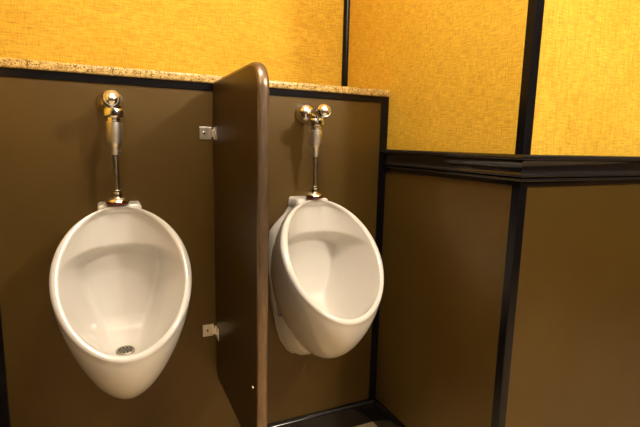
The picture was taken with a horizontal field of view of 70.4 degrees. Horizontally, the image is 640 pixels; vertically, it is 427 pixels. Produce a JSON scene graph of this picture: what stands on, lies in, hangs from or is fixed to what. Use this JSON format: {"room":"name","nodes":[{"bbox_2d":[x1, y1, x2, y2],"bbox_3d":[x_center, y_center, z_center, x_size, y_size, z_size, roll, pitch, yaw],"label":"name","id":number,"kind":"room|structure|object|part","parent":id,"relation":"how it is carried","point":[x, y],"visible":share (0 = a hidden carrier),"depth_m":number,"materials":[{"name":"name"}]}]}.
{"room":"public restroom","nodes":[
{"label":"public restroom","id":0,"kind":"room"},
{"bbox_2d":[0,0,343,85],"bbox_3d":[-0.515,-0.345,1.864,1.364,2.420,0.120,-3,10,-25],"label":"wall","id":1,"kind":"structure","parent":0,"point":[300,41],"depth_m":1.74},
{"bbox_2d":[341,0,349,86],"bbox_3d":[0.121,-1.041,1.972,0.021,1.046,0.021,-3,10,-25],"label":"trim","id":2,"kind":"structure","parent":1,"relation":"attached to","point":[346,12],"depth_m":2.01,"materials":[{"name":"black wood"}]},
{"bbox_2d":[0,76,380,426],"bbox_3d":[-0.372,0.239,1.618,1.324,1.348,0.100,-3,10,-25],"label":"wall","id":3,"kind":"structure","parent":0,"point":[56,166],"depth_m":1.44,"materials":[{"name":"brown laminate"}]},
{"bbox_2d":[0,307,10,426],"bbox_3d":[-0.933,0.237,1.292,0.033,1.226,0.005,-3,10,-25],"label":"trim","id":4,"kind":"structure","parent":3,"relation":"attached to","point":[4,401],"depth_m":1.34,"materials":[{"name":"black"}]},
{"bbox_2d":[97,89,129,204],"bbox_3d":[-0.586,-0.190,1.286,0.074,0.330,0.184,-3,10,-25],"label":"valve","id":5,"kind":"object","parent":3,"relation":"attached to","point":[110,102],"visible":1,"depth_m":1.27,"materials":[{"name":"silver metal"}]},
{"bbox_3d":[-0.566,-0.307,1.230,0.047,0.047,0.098,-3,10,-25],"label":"control knob","id":6,"kind":"part","parent":5,"relation":"part of","materials":[{"name":"silver metal"}]},
{"bbox_2d":[49,201,191,398],"bbox_3d":[-0.541,0.288,1.264,0.346,0.600,0.403,-3,10,-25],"label":"urinal","id":7,"kind":"object","parent":3,"relation":"attached to","point":[120,278],"visible":1,"depth_m":1.30,"materials":[{"name":"white ceramic"}]},
{"bbox_2d":[0,67,388,102],"bbox_3d":[-0.334,-0.408,1.470,1.324,0.023,0.005,-3,10,-25],"label":"trim","id":8,"kind":"structure","parent":3,"relation":"attached to","point":[9,72],"depth_m":1.38,"materials":[{"name":"black"}]},
{"bbox_2d":[0,57,389,96],"bbox_3d":[-0.407,-0.458,1.623,1.324,0.026,0.370,-3,10,-25],"label":"ledge","id":9,"kind":"object","parent":3,"relation":"on","point":[4,62],"depth_m":1.38,"materials":[{"name":"stone"}]},
{"bbox_2d":[199,62,268,426],"bbox_3d":[-0.242,0.111,1.327,0.114,1.014,0.492,-3,10,-25],"label":"partition","id":10,"kind":"object","parent":3,"relation":"attached to","point":[240,132],"depth_m":1.22,"materials":[{"name":"laminate"}]},
{"bbox_3d":[-0.244,0.110,1.331,0.026,0.998,0.483,-3,10,-25],"label":"panel","id":11,"kind":"part","parent":10,"relation":"part of","materials":[{"name":"laminate"}]},
{"bbox_2d":[295,102,330,198],"bbox_3d":[-0.020,-0.218,1.551,0.074,0.330,0.184,-3,10,-25],"label":"valve","id":12,"kind":"object","parent":3,"relation":"attached to","point":[305,113],"visible":1,"depth_m":1.54,"materials":[{"name":"silver metal"}]},
{"bbox_3d":[0.001,-0.335,1.494,0.047,0.047,0.098,-3,10,-25],"label":"control knob","id":13,"kind":"part","parent":12,"relation":"part of","materials":[{"name":"silver metal"}]},
{"bbox_2d":[268,196,383,358],"bbox_3d":[0.020,0.261,1.526,0.346,0.600,0.403,-3,10,-25],"label":"urinal","id":14,"kind":"object","parent":3,"relation":"attached to","point":[326,272],"visible":1,"depth_m":1.56,"materials":[{"name":"white ceramic"}]},
{"bbox_2d":[368,103,388,398],"bbox_3d":[0.236,0.181,1.838,0.033,1.226,0.005,-3,10,-25],"label":"trim","id":15,"kind":"structure","parent":3,"relation":"attached to","point":[384,106],"depth_m":1.81,"materials":[{"name":"black"}]},
{"bbox_2d":[355,422,376,426],"bbox_3d":[0.580,1.162,0.531,5.400,0.100,3.877,-3,10,-25],"label":"floor","id":16,"kind":"structure","parent":0,"point":[370,424],"depth_m":1.91,"materials":[{"name":"tile"}]},
{"bbox_2d":[348,0,639,155],"bbox_3d":[1.397,-0.899,2.118,2.400,1.312,1.127,-3,10,-25],"label":"wall","id":17,"kind":"structure","parent":0,"point":[451,70],"depth_m":1.33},
{"bbox_2d":[515,0,544,153],"bbox_3d":[0.557,-0.785,1.117,0.030,1.271,0.026,-3,10,-25],"label":"trim","id":18,"kind":"structure","parent":17,"relation":"attached to","point":[535,12],"depth_m":1.17,"materials":[{"name":"black wood"}]},
{"bbox_2d":[375,171,639,426],"bbox_3d":[1.369,0.297,2.302,2.400,1.108,1.127,-3,10,-25],"label":"wall","id":19,"kind":"structure","parent":0,"point":[575,359],"depth_m":1.44,"materials":[{"name":"brown laminate"}]},
{"bbox_2d":[267,398,405,426],"bbox_3d":[0.817,0.863,1.857,3.624,0.100,0.666,-3,10,-25],"label":"baseboard","id":20,"kind":"structure","parent":19,"relation":"attached to","point":[358,413],"depth_m":1.86,"materials":[{"name":"black"}]},
{"bbox_2d":[491,185,526,426],"bbox_3d":[0.528,0.401,1.299,0.030,0.968,0.026,-3,10,-25],"label":"trim","id":21,"kind":"structure","parent":19,"relation":"attached to","point":[519,193],"depth_m":1.27,"materials":[{"name":"black wood"}]},
{"bbox_2d":[380,149,639,185],"bbox_3d":[1.431,-0.210,1.964,2.330,0.084,0.680,-3,10,-25],"label":"trim","id":22,"kind":"structure","parent":19,"relation":"attached to","point":[507,169],"depth_m":1.31,"materials":[{"name":"black wood"}]}
]}

